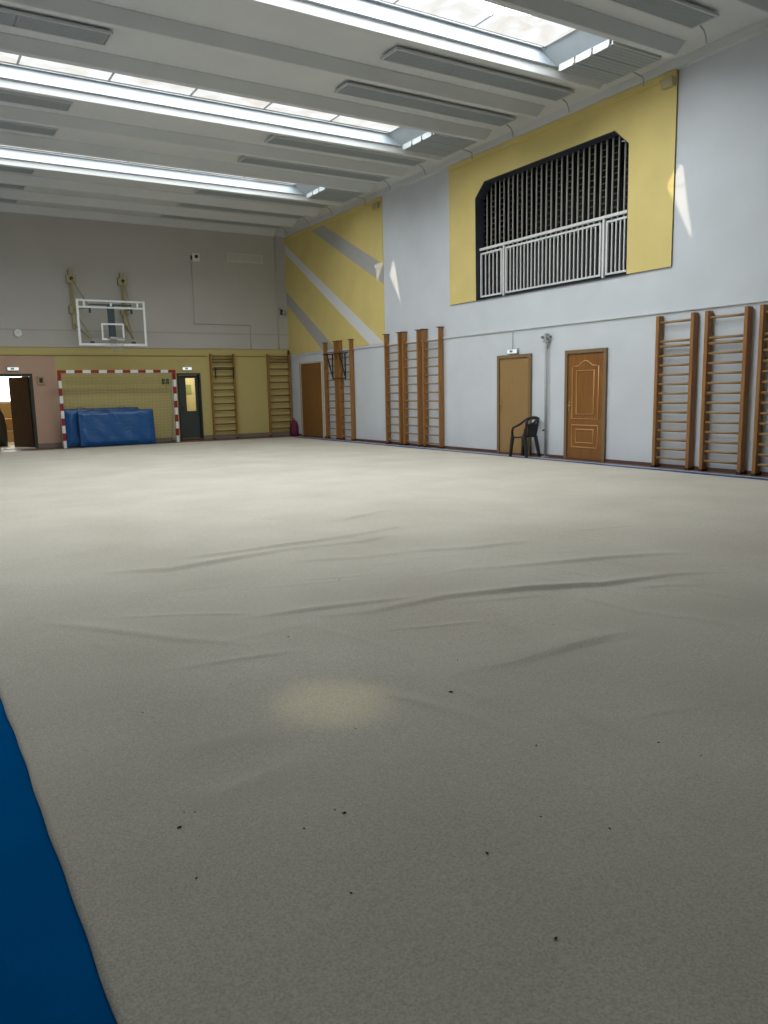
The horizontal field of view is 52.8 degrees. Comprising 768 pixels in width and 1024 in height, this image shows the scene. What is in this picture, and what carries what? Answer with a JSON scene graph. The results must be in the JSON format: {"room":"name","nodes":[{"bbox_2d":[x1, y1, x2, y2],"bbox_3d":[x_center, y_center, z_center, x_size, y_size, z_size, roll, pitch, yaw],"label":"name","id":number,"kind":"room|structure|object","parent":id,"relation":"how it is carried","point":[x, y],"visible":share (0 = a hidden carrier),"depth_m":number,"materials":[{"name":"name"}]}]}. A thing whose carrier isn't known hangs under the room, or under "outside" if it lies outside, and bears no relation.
{"room":"sports hall","nodes":[
{"label":"sports hall","id":0,"kind":"room"},
{"bbox_2d":[0,403,13,441],"bbox_3d":[-11.060,-3.514,23.214,5.600,3.000,3.919,-7,10,-31],"label":"wall","id":1,"kind":"structure","parent":0,"point":[5,407],"depth_m":24.79,"materials":[{"name":"brown"}]},
{"bbox_2d":[0,377,11,402],"bbox_3d":[-12.643,-4.090,24.359,2.400,1.350,0.070,-7,10,-31],"label":"window","id":2,"kind":"structure","parent":1,"relation":"in","point":[4,384],"depth_m":24.73,"materials":[{"name":"white glass"}]},
{"bbox_2d":[0,212,289,443],"bbox_3d":[-8.372,-5.530,22.142,12.770,7.200,0.220,-7,10,-31],"label":"wall","id":3,"kind":"structure","parent":0,"point":[37,252],"depth_m":22.75,"materials":[{"name":"paint"}]},
{"bbox_2d":[0,374,38,449],"bbox_3d":[-10.387,-2.809,21.656,1.040,2.060,0.919,-7,10,-31],"label":"door","id":4,"kind":"structure","parent":3,"relation":"in","point":[21,390],"depth_m":21.80,"materials":[{"name":"brown wood"}]},
{"bbox_2d":[65,269,146,350],"bbox_3d":[-7.601,-5.556,21.331,1.810,2.331,1.942,-7,10,-31],"label":"basketball hoop","id":5,"kind":"object","parent":3,"relation":"attached to","point":[74,309],"visible":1,"depth_m":21.29,"materials":[{"name":"clear glass"}]},
{"bbox_2d":[0,355,264,356],"bbox_3d":[-8.645,-4.447,21.986,11.330,0.030,0.018,-7,10,-31],"label":"trim","id":6,"kind":"structure","parent":3,"relation":"attached to","point":[0,355],"depth_m":22.59,"materials":[{"name":"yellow paint"}]},
{"bbox_2d":[0,328,288,335],"bbox_3d":[-8.295,-5.174,22.103,12.190,0.035,0.012,-7,10,-31],"label":"trim","id":7,"kind":"structure","parent":3,"relation":"attached to","point":[0,328],"depth_m":22.88,"materials":[{"name":"beige"}]},
{"bbox_2d":[0,346,288,349],"bbox_3d":[-8.283,-4.712,22.172,12.190,0.020,0.020,-7,10,-31],"label":"trim","id":8,"kind":"structure","parent":3,"relation":"attached to","point":[0,346],"depth_m":23.02,"materials":[{"name":"beige"}]},
{"bbox_2d":[38,431,289,447],"bbox_3d":[-8.227,-2.025,22.594,12.190,0.130,0.015,-7,10,-31],"label":"baseboard","id":9,"kind":"structure","parent":3,"relation":"attached to","point":[223,436],"depth_m":24.51,"materials":[{"name":"brown"}]},
{"bbox_2d":[176,373,203,440],"bbox_3d":[-6.013,-3.251,23.912,0.740,2.050,0.220,-7,10,-31],"label":"door","id":10,"kind":"structure","parent":3,"relation":"in","point":[191,422],"depth_m":23.95,"materials":[{"name":"grey"}]},
{"bbox_2d":[209,354,238,438],"bbox_3d":[-5.021,-3.623,24.279,0.808,2.630,0.120,-7,10,-31],"label":"wall bars","id":11,"kind":"object","parent":3,"relation":"attached to","point":[210,355],"visible":0.99,"depth_m":24.23,"materials":[{"name":"brown wood"}]},
{"bbox_2d":[227,252,262,263],"bbox_3d":[-4.335,-7.928,24.163,1.160,0.260,0.025,-7,10,-31],"label":"air vent","id":12,"kind":"object","parent":3,"relation":"in","point":[241,257],"visible":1,"depth_m":24.16,"materials":[{"name":"beige metal"}]},
{"bbox_2d":[266,354,292,435],"bbox_3d":[-3.404,-3.811,25.259,0.808,2.630,0.120,-7,10,-31],"label":"wall bars","id":13,"kind":"object","parent":3,"relation":"attached to","point":[267,355],"visible":0.94,"depth_m":25.20,"materials":[{"name":"brown wood"}]},
{"bbox_2d":[185,378,195,410],"bbox_3d":[-6.381,-3.705,24.763,2.800,2.700,1.669,-7,10,-31],"label":"wall","id":14,"kind":"structure","parent":0,"point":[191,399],"depth_m":25.61,"materials":[{"name":"beige"}]},
{"bbox_2d":[0,0,767,232],"bbox_3d":[-1.477,-6.801,10.513,12.770,0.170,26.710,-7,10,-31],"label":"ceiling","id":15,"kind":"structure","parent":0,"point":[236,17],"depth_m":12.08,"materials":[{"name":"white paint"}]},
{"bbox_2d":[0,120,58,135],"bbox_3d":[-7.753,-7.046,13.739,3.620,0.074,0.440,-7,10,-31],"label":"ceiling light","id":16,"kind":"object","parent":15,"relation":"attached to","point":[7,125],"visible":0.98,"depth_m":14.40,"materials":[{"name":"grey metal"}]},
{"bbox_2d":[0,89,72,111],"bbox_3d":[-6.971,-6.866,12.483,3.620,0.074,0.440,-7,10,-31],"label":"ceiling light","id":17,"kind":"object","parent":15,"relation":"attached to","point":[5,96],"visible":1,"depth_m":13.10,"materials":[{"name":"grey metal"}]},
{"bbox_2d":[0,6,112,45],"bbox_3d":[-5.409,-6.507,9.971,3.620,0.074,0.440,-7,10,-31],"label":"ceiling light","id":18,"kind":"object","parent":15,"relation":"attached to","point":[9,17],"visible":1,"depth_m":10.50,"materials":[{"name":"grey metal"}]},
{"bbox_2d":[0,11,15,25],"bbox_3d":[-5.408,-6.478,9.976,1.163,0.013,0.380,-7,10,-31],"label":"grille","id":19,"kind":"object","parent":18,"relation":"attached to","point":[7,18],"depth_m":10.23,"materials":[{"name":"grey metal"}]},
{"bbox_2d":[14,15,108,43],"bbox_3d":[-4.398,-6.595,10.587,1.163,0.013,0.380,-7,10,-31],"label":"grille","id":20,"kind":"object","parent":18,"relation":"attached to","point":[34,23],"depth_m":10.55,"materials":[{"name":"grey metal"}]},
{"bbox_2d":[0,202,276,235],"bbox_3d":[-8.369,-8.134,21.167,11.685,0.195,0.261,-7,10,-31],"label":"ceiling beam","id":21,"kind":"structure","parent":15,"relation":"attached to","point":[4,207],"depth_m":21.82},
{"bbox_2d":[0,189,296,226],"bbox_3d":[-7.587,-7.955,19.911,11.685,0.195,0.261,-7,10,-31],"label":"ceiling beam","id":22,"kind":"structure","parent":15,"relation":"attached to","point":[4,193],"depth_m":20.50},
{"bbox_2d":[0,145,318,195],"bbox_3d":[-5.443,-7.669,16.866,8.900,0.250,1.260,-7,10,-31],"label":"window","id":23,"kind":"structure","parent":15,"relation":"attached to","point":[8,152],"depth_m":17.58,"materials":[{"name":"white glass"}]},
{"bbox_2d":[0,172,319,216],"bbox_3d":[-6.806,-7.775,18.655,11.685,0.195,0.261,-7,10,-31],"label":"ceiling beam","id":24,"kind":"structure","parent":15,"relation":"attached to","point":[5,178],"depth_m":19.18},
{"bbox_2d":[0,158,342,205],"bbox_3d":[-6.024,-7.595,17.399,11.685,0.195,0.261,-7,10,-31],"label":"ceiling beam","id":25,"kind":"structure","parent":15,"relation":"attached to","point":[3,161],"depth_m":17.79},
{"bbox_2d":[0,131,374,192],"bbox_3d":[-5.243,-7.416,16.143,11.685,0.195,0.261,-7,10,-31],"label":"ceiling beam","id":26,"kind":"structure","parent":15,"relation":"attached to","point":[8,139],"depth_m":16.50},
{"bbox_2d":[0,105,408,178],"bbox_3d":[-4.462,-7.236,14.887,11.685,0.195,0.261,-7,10,-31],"label":"ceiling beam","id":27,"kind":"structure","parent":15,"relation":"attached to","point":[7,113],"depth_m":15.18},
{"bbox_2d":[0,52,426,146],"bbox_3d":[-3.099,-7.130,13.099,8.900,0.250,1.260,-7,10,-31],"label":"window","id":28,"kind":"structure","parent":15,"relation":"attached to","point":[14,67],"depth_m":13.52,"materials":[{"name":"white glass"}]},
{"bbox_2d":[0,78,442,161],"bbox_3d":[-3.680,-7.056,13.632,11.685,0.195,0.261,-7,10,-31],"label":"ceiling beam","id":29,"kind":"structure","parent":15,"relation":"attached to","point":[5,84],"depth_m":13.81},
{"bbox_2d":[160,215,286,233],"bbox_3d":[-4.540,-8.418,22.613,3.870,0.242,0.440,-7,10,-31],"label":"ceiling light","id":30,"kind":"object","parent":15,"relation":"attached to","point":[161,216],"visible":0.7,"depth_m":22.50,"materials":[{"name":"grey paint"}]},
{"bbox_2d":[163,215,204,220],"bbox_3d":[-5.657,-8.342,21.928,1.163,0.013,0.380,-7,10,-31],"label":"grille","id":31,"kind":"object","parent":30,"relation":"attached to","point":[164,216],"depth_m":21.98,"materials":[{"name":"grey metal"}]},
{"bbox_2d":[204,219,242,224],"bbox_3d":[-4.647,-8.459,22.540,1.163,0.013,0.380,-7,10,-31],"label":"grille","id":32,"kind":"object","parent":30,"relation":"attached to","point":[205,220],"depth_m":22.59,"materials":[{"name":"grey metal"}]},
{"bbox_2d":[242,223,281,227],"bbox_3d":[-3.637,-8.577,23.152,1.163,0.013,0.380,-7,10,-31],"label":"grille","id":33,"kind":"object","parent":30,"relation":"attached to","point":[244,224],"depth_m":23.16,"materials":[{"name":"grey metal"}]},
{"bbox_2d":[176,203,308,225],"bbox_3d":[-3.758,-8.238,21.357,3.870,0.242,0.440,-7,10,-31],"label":"ceiling light","id":34,"kind":"object","parent":15,"relation":"attached to","point":[178,204],"visible":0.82,"depth_m":21.28,"materials":[{"name":"grey paint"}]},
{"bbox_2d":[178,203,223,209],"bbox_3d":[-4.876,-8.162,20.672,1.163,0.013,0.380,-7,10,-31],"label":"grille","id":35,"kind":"object","parent":34,"relation":"attached to","point":[179,204],"depth_m":20.67,"materials":[{"name":"grey metal"}]},
{"bbox_2d":[221,208,264,214],"bbox_3d":[-3.866,-8.280,21.284,1.163,0.013,0.380,-7,10,-31],"label":"grille","id":36,"kind":"object","parent":34,"relation":"attached to","point":[222,209],"depth_m":21.31,"materials":[{"name":"grey metal"}]},
{"bbox_2d":[261,212,303,218],"bbox_3d":[-2.856,-8.397,21.896,1.163,0.013,0.380,-7,10,-31],"label":"grille","id":37,"kind":"object","parent":34,"relation":"attached to","point":[264,213],"depth_m":21.90,"materials":[{"name":"grey metal"}]},
{"bbox_2d":[0,32,491,141],"bbox_3d":[-2.899,-6.877,12.376,11.685,0.195,0.261,-7,10,-31],"label":"ceiling beam","id":38,"kind":"structure","parent":15,"relation":"attached to","point":[9,43],"depth_m":12.47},
{"bbox_2d":[194,189,332,214],"bbox_3d":[-2.977,-8.059,20.101,3.870,0.242,0.440,-7,10,-31],"label":"ceiling light","id":39,"kind":"object","parent":15,"relation":"attached to","point":[198,191],"visible":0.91,"depth_m":19.96,"materials":[{"name":"grey paint"}]},
{"bbox_2d":[197,190,244,197],"bbox_3d":[-4.095,-7.983,19.416,1.163,0.013,0.380,-7,10,-31],"label":"grille","id":40,"kind":"object","parent":39,"relation":"attached to","point":[205,192],"depth_m":19.43,"materials":[{"name":"grey metal"}]},
{"bbox_2d":[242,195,287,202],"bbox_3d":[-3.085,-8.100,20.028,1.163,0.013,0.380,-7,10,-31],"label":"grille","id":41,"kind":"object","parent":39,"relation":"attached to","point":[248,197],"depth_m":20.04,"materials":[{"name":"grey metal"}]},
{"bbox_2d":[284,200,327,207],"bbox_3d":[-2.075,-8.217,20.640,1.163,0.013,0.380,-7,10,-31],"label":"grille","id":42,"kind":"object","parent":39,"relation":"attached to","point":[290,202],"depth_m":20.65,"materials":[{"name":"grey metal"}]},
{"bbox_2d":[0,0,544,118],"bbox_3d":[-2.117,-6.697,11.120,11.685,0.195,0.261,-7,10,-31],"label":"ceiling beam","id":43,"kind":"structure","parent":15,"relation":"attached to","point":[88,11],"depth_m":11.26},
{"bbox_2d":[237,156,390,189],"bbox_3d":[-1.414,-7.700,17.589,3.870,0.242,0.440,-7,10,-31],"label":"ceiling light","id":44,"kind":"object","parent":15,"relation":"attached to","point":[245,159],"visible":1,"depth_m":17.43,"materials":[{"name":"grey paint"}]},
{"bbox_2d":[240,158,294,168],"bbox_3d":[-2.532,-7.623,16.905,1.163,0.013,0.380,-7,10,-31],"label":"grille","id":45,"kind":"object","parent":44,"relation":"attached to","point":[255,161],"depth_m":16.88,"materials":[{"name":"grey metal"}]},
{"bbox_2d":[290,165,341,174],"bbox_3d":[-1.522,-7.741,17.516,1.163,0.013,0.380,-7,10,-31],"label":"grille","id":46,"kind":"object","parent":44,"relation":"attached to","point":[304,168],"depth_m":17.48,"materials":[{"name":"grey metal"}]},
{"bbox_2d":[336,172,385,181],"bbox_3d":[-0.512,-7.858,18.128,1.163,0.013,0.380,-7,10,-31],"label":"grille","id":47,"kind":"object","parent":44,"relation":"attached to","point":[354,175],"depth_m":18.11,"materials":[{"name":"grey metal"}]},
{"bbox_2d":[306,187,365,204],"bbox_3d":[-1.056,-8.004,19.548,1.502,0.259,1.100,-7,10,-31],"label":"ceiling light","id":48,"kind":"object","parent":15,"relation":"attached to","point":[321,193],"visible":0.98,"depth_m":19.38,"materials":[{"name":"grey paint"}]},
{"bbox_2d":[309,195,349,202],"bbox_3d":[-1.401,-7.999,19.751,1.040,0.012,0.335,-7,10,-31],"label":"grille","id":49,"kind":"object","parent":48,"relation":"attached to","point":[321,197],"depth_m":19.72,"materials":[{"name":"grey metal"}]},
{"bbox_2d":[315,192,356,199],"bbox_3d":[-1.217,-7.957,19.454,1.040,0.012,0.335,-7,10,-31],"label":"grille","id":50,"kind":"object","parent":48,"relation":"attached to","point":[323,194],"depth_m":19.45,"materials":[{"name":"grey metal"}]},
{"bbox_2d":[321,188,363,195],"bbox_3d":[-1.032,-7.914,19.158,1.040,0.012,0.335,-7,10,-31],"label":"grille","id":51,"kind":"object","parent":48,"relation":"attached to","point":[323,190],"depth_m":19.13,"materials":[{"name":"grey metal"}]},
{"bbox_2d":[264,135,425,174],"bbox_3d":[-0.633,-7.520,16.333,3.870,0.242,0.440,-7,10,-31],"label":"ceiling light","id":52,"kind":"object","parent":15,"relation":"attached to","point":[274,139],"visible":0.99,"depth_m":16.14,"materials":[{"name":"grey paint"}]},
{"bbox_2d":[267,137,325,150],"bbox_3d":[-1.750,-7.444,15.649,1.163,0.013,0.380,-7,10,-31],"label":"grille","id":53,"kind":"object","parent":52,"relation":"attached to","point":[282,141],"depth_m":15.61,"materials":[{"name":"grey metal"}]},
{"bbox_2d":[320,146,375,158],"bbox_3d":[-0.740,-7.561,16.261,1.163,0.013,0.380,-7,10,-31],"label":"grille","id":54,"kind":"object","parent":52,"relation":"attached to","point":[339,150],"depth_m":16.23,"materials":[{"name":"grey metal"}]},
{"bbox_2d":[369,154,421,165],"bbox_3d":[0.270,-7.679,16.872,1.163,0.013,0.380,-7,10,-31],"label":"grille","id":55,"kind":"object","parent":52,"relation":"attached to","point":[390,158],"depth_m":16.83,"materials":[{"name":"grey metal"}]},
{"bbox_2d":[238,0,603,90],"bbox_3d":[-1.336,-6.518,9.864,11.685,0.195,0.261,-7,10,-31],"label":"ceiling beam","id":56,"kind":"structure","parent":15,"relation":"attached to","point":[301,8],"depth_m":10.91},
{"bbox_2d":[334,81,515,136],"bbox_3d":[0.930,-7.161,13.822,3.870,0.242,0.440,-7,10,-31],"label":"ceiling light","id":57,"kind":"object","parent":15,"relation":"attached to","point":[352,89],"visible":1,"depth_m":13.63,"materials":[{"name":"grey paint"}]},
{"bbox_2d":[338,85,406,103],"bbox_3d":[-0.187,-7.085,13.137,1.163,0.013,0.380,-7,10,-31],"label":"grille","id":58,"kind":"object","parent":57,"relation":"attached to","point":[366,92],"depth_m":13.10,"materials":[{"name":"grey metal"}]},
{"bbox_2d":[397,98,461,115],"bbox_3d":[0.823,-7.202,13.749,1.163,0.013,0.380,-7,10,-31],"label":"grille","id":59,"kind":"object","parent":57,"relation":"attached to","point":[422,104],"depth_m":13.72,"materials":[{"name":"grey metal"}]},
{"bbox_2d":[451,110,511,125],"bbox_3d":[1.833,-7.319,14.361,1.163,0.013,0.380,-7,10,-31],"label":"grille","id":60,"kind":"object","parent":57,"relation":"attached to","point":[481,116],"depth_m":14.33,"materials":[{"name":"grey metal"}]},
{"bbox_2d":[403,132,476,158],"bbox_3d":[1.288,-7.465,15.780,1.502,0.259,1.100,-7,10,-31],"label":"ceiling light","id":61,"kind":"object","parent":15,"relation":"attached to","point":[428,143],"visible":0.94,"depth_m":15.60,"materials":[{"name":"grey paint"}]},
{"bbox_2d":[405,145,454,156],"bbox_3d":[0.943,-7.460,15.983,1.040,0.012,0.335,-7,10,-31],"label":"grille","id":62,"kind":"object","parent":61,"relation":"attached to","point":[416,148],"depth_m":15.94,"materials":[{"name":"grey metal"}]},
{"bbox_2d":[415,140,464,151],"bbox_3d":[1.128,-7.418,15.687,1.040,0.012,0.335,-7,10,-31],"label":"grille","id":63,"kind":"object","parent":61,"relation":"attached to","point":[428,144],"depth_m":15.67,"materials":[{"name":"grey metal"}]},
{"bbox_2d":[425,135,475,147],"bbox_3d":[1.312,-7.376,15.390,1.040,0.012,0.335,-7,10,-31],"label":"grille","id":64,"kind":"object","parent":61,"relation":"attached to","point":[439,139],"depth_m":15.37,"materials":[{"name":"grey metal"}]},
{"bbox_2d":[302,0,607,67],"bbox_3d":[-0.754,-6.591,9.331,8.900,0.250,1.260,-7,10,-31],"label":"window","id":65,"kind":"structure","parent":15,"relation":"attached to","point":[534,39],"depth_m":11.10,"materials":[{"name":"white glass"}]},
{"bbox_2d":[381,46,573,112],"bbox_3d":[1.712,-6.981,12.566,3.870,0.242,0.440,-7,10,-31],"label":"ceiling light","id":66,"kind":"object","parent":15,"relation":"attached to","point":[397,55],"visible":1,"depth_m":12.37,"materials":[{"name":"grey paint"}]},
{"bbox_2d":[385,50,458,73],"bbox_3d":[0.594,-6.905,11.881,1.163,0.013,0.380,-7,10,-31],"label":"grille","id":67,"kind":"object","parent":66,"relation":"attached to","point":[410,58],"depth_m":11.84,"materials":[{"name":"grey metal"}]},
{"bbox_2d":[447,66,516,87],"bbox_3d":[1.604,-7.022,12.493,1.163,0.013,0.380,-7,10,-31],"label":"grille","id":68,"kind":"object","parent":66,"relation":"attached to","point":[475,74],"depth_m":12.46,"materials":[{"name":"grey metal"}]},
{"bbox_2d":[505,80,569,99],"bbox_3d":[2.614,-7.140,13.105,1.163,0.013,0.380,-7,10,-31],"label":"grille","id":69,"kind":"object","parent":66,"relation":"attached to","point":[528,87],"depth_m":13.07,"materials":[{"name":"grey metal"}]},
{"bbox_2d":[483,0,684,57],"bbox_3d":[-0.554,-6.338,8.608,11.685,0.195,0.261,-7,10,-31],"label":"ceiling beam","id":70,"kind":"structure","parent":15,"relation":"attached to","point":[561,12],"depth_m":10.64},
{"bbox_2d":[559,39,661,86],"bbox_3d":[3.632,-6.926,12.013,1.502,0.259,1.100,-7,10,-31],"label":"ceiling light","id":71,"kind":"object","parent":15,"relation":"attached to","point":[608,61],"visible":0.95,"depth_m":11.80,"materials":[{"name":"grey metal"}]},
{"bbox_2d":[560,63,622,83],"bbox_3d":[3.287,-6.922,12.216,1.040,0.012,0.335,-7,10,-31],"label":"grille","id":72,"kind":"object","parent":71,"relation":"attached to","point":[582,70],"depth_m":12.17,"materials":[{"name":"grey metal"}]},
{"bbox_2d":[578,54,640,75],"bbox_3d":[3.472,-6.879,11.919,1.040,0.012,0.335,-7,10,-31],"label":"grille","id":73,"kind":"object","parent":71,"relation":"attached to","point":[605,64],"depth_m":11.89,"materials":[{"name":"grey metal"}]},
{"bbox_2d":[595,45,659,67],"bbox_3d":[3.657,-6.837,11.623,1.040,0.012,0.335,-7,10,-31],"label":"grille","id":74,"kind":"object","parent":71,"relation":"attached to","point":[627,55],"depth_m":11.58,"materials":[{"name":"grey metal"}]},
{"bbox_2d":[607,0,718,43],"bbox_3d":[3.036,-6.594,9.910,3.870,0.242,0.440,-7,10,-31],"label":"ceiling light","id":75,"kind":"object","parent":15,"relation":"attached to","point":[685,14],"visible":1,"depth_m":10.42,"materials":[{"name":"grey metal"}]},
{"bbox_2d":[614,0,646,7],"bbox_3d":[2.929,-6.636,9.837,1.163,0.013,0.380,-7,10,-31],"label":"grille","id":76,"kind":"object","parent":75,"relation":"attached to","point":[626,3],"depth_m":10.17,"materials":[{"name":"grey metal"}]},
{"bbox_2d":[635,0,713,27],"bbox_3d":[3.939,-6.753,10.449,1.163,0.013,0.380,-7,10,-31],"label":"grille","id":77,"kind":"object","parent":75,"relation":"attached to","point":[685,14],"depth_m":10.45,"materials":[{"name":"grey metal"}]},
{"bbox_2d":[721,0,767,15],"bbox_3d":[0.227,-6.158,7.352,11.685,0.195,0.261,-7,10,-31],"label":"ceiling beam","id":78,"kind":"structure","parent":15,"relation":"attached to","point":[760,7],"depth_m":10.10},
{"bbox_2d":[0,435,767,1023],"bbox_3d":[-2.588,-0.612,13.554,12.790,0.132,31.510,-7,10,-31],"label":"floor","id":79,"kind":"structure","parent":0,"point":[49,974],"depth_m":2.07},
{"bbox_2d":[0,408,7,446],"bbox_3d":[-11.243,-2.489,22.665,0.357,1.129,0.294,-7,10,-31],"label":"bag","id":80,"kind":"object","parent":79,"relation":"on","point":[3,427],"visible":0.99,"depth_m":22.61,"materials":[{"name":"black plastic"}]},
{"bbox_2d":[64,406,137,446],"bbox_3d":[-8.052,-2.462,22.184,2.050,1.096,0.193,-7,10,-31],"label":"mat","id":81,"kind":"object","parent":79,"relation":"on","point":[71,420],"visible":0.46,"depth_m":21.73,"materials":[{"name":"blue leather"}]},
{"bbox_2d":[77,408,155,446],"bbox_3d":[-7.633,-2.434,22.166,2.100,1.038,0.247,-7,10,-31],"label":"mat","id":82,"kind":"object","parent":79,"relation":"on","point":[131,426],"visible":1,"depth_m":22.09,"materials":[{"name":"blue plastic"}]},
{"bbox_2d":[57,370,179,447],"bbox_3d":[-7.660,-3.013,22.360,3.250,2.130,0.574,-7,10,-31],"label":"goal","id":83,"kind":"object","parent":79,"relation":"on","point":[172,373],"visible":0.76,"depth_m":22.24,"materials":[{"name":"red paint"}]},
{"bbox_2d":[0,437,767,1023],"bbox_3d":[-0.946,-0.451,11.792,10.150,0.041,24.180,-7,10,-31],"label":"carpet","id":84,"kind":"object","parent":79,"relation":"on","point":[456,571],"visible":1,"depth_m":3.19,"materials":[{"name":"beige carpet"}]},
{"bbox_2d":[509,416,540,457],"bbox_3d":[2.860,-1.534,15.688,0.468,0.823,0.493,-8,11,-39],"label":"plastic chair","id":85,"kind":"object","parent":79,"relation":"on","point":[532,427],"visible":1,"depth_m":15.57,"materials":[{"name":"black plastic"}]},
{"bbox_2d":[296,436,767,479],"bbox_3d":[3.787,-0.875,13.983,0.115,0.001,25.010,-7,10,-31],"label":"trim","id":86,"kind":"structure","parent":79,"relation":"on","point":[301,437],"depth_m":14.24,"materials":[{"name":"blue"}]},
{"bbox_2d":[541,333,551,456],"bbox_3d":[3.204,-2.303,15.356,0.125,2.430,0.254,-7,10,-31],"label":"wall post","id":87,"kind":"object","parent":79,"relation":"on","point":[546,336],"visible":1,"depth_m":15.33,"materials":[{"name":"grey metal"}]},
{"bbox_2d":[290,32,767,471],"bbox_3d":[3.840,-4.551,14.202,0.200,7.200,26.210,-7,10,-31],"label":"wall","id":88,"kind":"structure","parent":0,"point":[720,233],"depth_m":13.61,"materials":[{"name":"white paint"}]},
{"bbox_2d":[299,361,324,437],"bbox_3d":[-2.256,-3.515,24.213,0.058,2.320,1.530,-7,10,-31],"label":"door","id":89,"kind":"structure","parent":88,"relation":"in","point":[311,375],"depth_m":24.18,"materials":[{"name":"brown wood"}]},
{"bbox_2d":[323,341,339,438],"bbox_3d":[-1.560,-3.593,22.941,0.166,2.836,0.755,-7,10,-31],"label":"wall bars","id":90,"kind":"object","parent":88,"relation":"attached to","point":[335,343],"visible":0.98,"depth_m":22.87,"materials":[{"name":"orange wood"}]},
{"bbox_2d":[284,196,384,353],"bbox_3d":[-1.617,-6.599,22.518,0.109,3.658,5.966,-7,10,-31],"label":"wall panel","id":91,"kind":"object","parent":88,"relation":"attached to","point":[335,265],"visible":0.94,"depth_m":22.10,"materials":[{"name":"yellow paint"}]},
{"bbox_2d":[338,339,355,440],"bbox_3d":[-1.078,-3.482,22.166,0.166,2.836,0.755,-7,10,-31],"label":"wall bars","id":92,"kind":"object","parent":88,"relation":"attached to","point":[351,352],"visible":1,"depth_m":22.07,"materials":[{"name":"orange wood"}]},
{"bbox_2d":[382,332,402,444],"bbox_3d":[0.249,-3.177,20.033,0.166,2.836,0.755,-7,10,-31],"label":"wall bars","id":93,"kind":"object","parent":88,"relation":"attached to","point":[399,335],"visible":0.92,"depth_m":20.04,"materials":[{"name":"orange wood"}]},
{"bbox_2d":[400,329,422,446],"bbox_3d":[0.695,-3.074,19.317,0.166,2.836,0.755,-7,10,-31],"label":"wall bars","id":94,"kind":"object","parent":88,"relation":"attached to","point":[418,342],"visible":1,"depth_m":19.25,"materials":[{"name":"orange wood"}]},
{"bbox_2d":[420,326,444,447],"bbox_3d":[1.167,-2.966,18.558,0.166,2.836,0.755,-7,10,-31],"label":"wall bars","id":95,"kind":"object","parent":88,"relation":"attached to","point":[425,366],"visible":1,"depth_m":18.50,"materials":[{"name":"orange wood"}]},
{"bbox_2d":[497,353,531,455],"bbox_3d":[2.711,-2.247,16.226,0.089,2.070,1.050,-7,10,-31],"label":"door","id":96,"kind":"structure","parent":88,"relation":"in","point":[514,375],"depth_m":16.24,"materials":[{"name":"brown wood"}]},
{"bbox_2d":[282,18,767,237],"bbox_3d":[3.650,-7.257,13.697,0.110,0.130,26.210,-7,10,-31],"label":"trim","id":97,"kind":"structure","parent":88,"relation":"attached to","point":[761,27],"depth_m":13.90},
{"bbox_2d":[290,299,767,355],"bbox_3d":[3.762,-3.531,14.300,0.035,0.033,26.210,-7,10,-31],"label":"trim","id":98,"kind":"structure","parent":88,"relation":"attached to","point":[760,300],"depth_m":14.26,"materials":[{"name":"grey paint"}]},
{"bbox_2d":[298,434,767,475],"bbox_3d":[3.825,-1.012,14.699,0.015,0.055,26.210,-7,10,-31],"label":"baseboard","id":99,"kind":"structure","parent":88,"relation":"attached to","point":[379,441],"depth_m":14.01,"materials":[{"name":"brown"}]},
{"bbox_2d":[475,131,628,300],"bbox_3d":[3.181,-5.590,15.061,0.240,2.445,4.200,-7,10,-31],"label":"trim","id":100,"kind":"structure","parent":88,"relation":"attached to","point":[479,200],"depth_m":16.25,"materials":[{"name":"grey"}]},
{"bbox_2d":[479,210,626,297],"bbox_3d":[3.194,-4.937,15.157,0.060,1.085,4.130,-7,10,-31],"label":"railing","id":101,"kind":"object","parent":100,"relation":"on","point":[604,226],"visible":0.95,"depth_m":14.90,"materials":[{"name":"white metal"}]},
{"bbox_2d":[447,69,678,304],"bbox_3d":[3.031,-5.852,14.939,0.159,2.989,6.055,-7,10,-31],"label":"wall panel","id":102,"kind":"object","parent":88,"relation":"attached to","point":[646,116],"visible":1,"depth_m":13.21,"materials":[{"name":"yellow paint"}]},
{"bbox_2d":[563,347,607,461],"bbox_3d":[3.762,-2.005,14.536,0.089,2.070,1.040,-7,10,-31],"label":"door","id":103,"kind":"structure","parent":88,"relation":"in","point":[586,373],"depth_m":14.52,"materials":[{"name":"brown wood"}]},
{"bbox_2d":[651,312,698,469],"bbox_3d":[4.799,-1.975,12.776,0.144,2.510,0.743,-7,10,-31],"label":"wall bars","id":104,"kind":"object","parent":88,"relation":"attached to","point":[694,319],"visible":1,"depth_m":12.71,"materials":[{"name":"orange wood"}]},
{"bbox_2d":[698,306,752,474],"bbox_3d":[5.287,-1.863,11.993,0.144,2.510,0.743,-7,10,-31],"label":"wall bars","id":105,"kind":"object","parent":88,"relation":"attached to","point":[748,313],"visible":1,"depth_m":11.93,"materials":[{"name":"orange wood"}]},
{"bbox_2d":[751,304,767,475],"bbox_3d":[5.769,-1.752,11.217,0.144,2.510,0.743,-7,10,-31],"label":"wall bars","id":106,"kind":"object","parent":88,"relation":"attached to","point":[763,321],"visible":1,"depth_m":11.46,"materials":[{"name":"orange wood"}]},
{"bbox_2d":[484,136,627,298],"bbox_3d":[3.841,-5.826,15.557,1.449,3.300,5.700,-7,10,-31],"label":"window grille","id":107,"kind":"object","parent":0,"point":[610,141],"depth_m":16.15,"materials":[{"name":"black"}]},
{"bbox_2d":[484,136,627,254],"bbox_3d":[3.311,-6.301,15.041,0.034,1.900,4.383,-7,10,-31],"label":"vertical slats","id":108,"kind":"object","parent":107,"relation":"in","point":[619,138],"visible":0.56,"depth_m":14.92,"materials":[{"name":"grey metal"}]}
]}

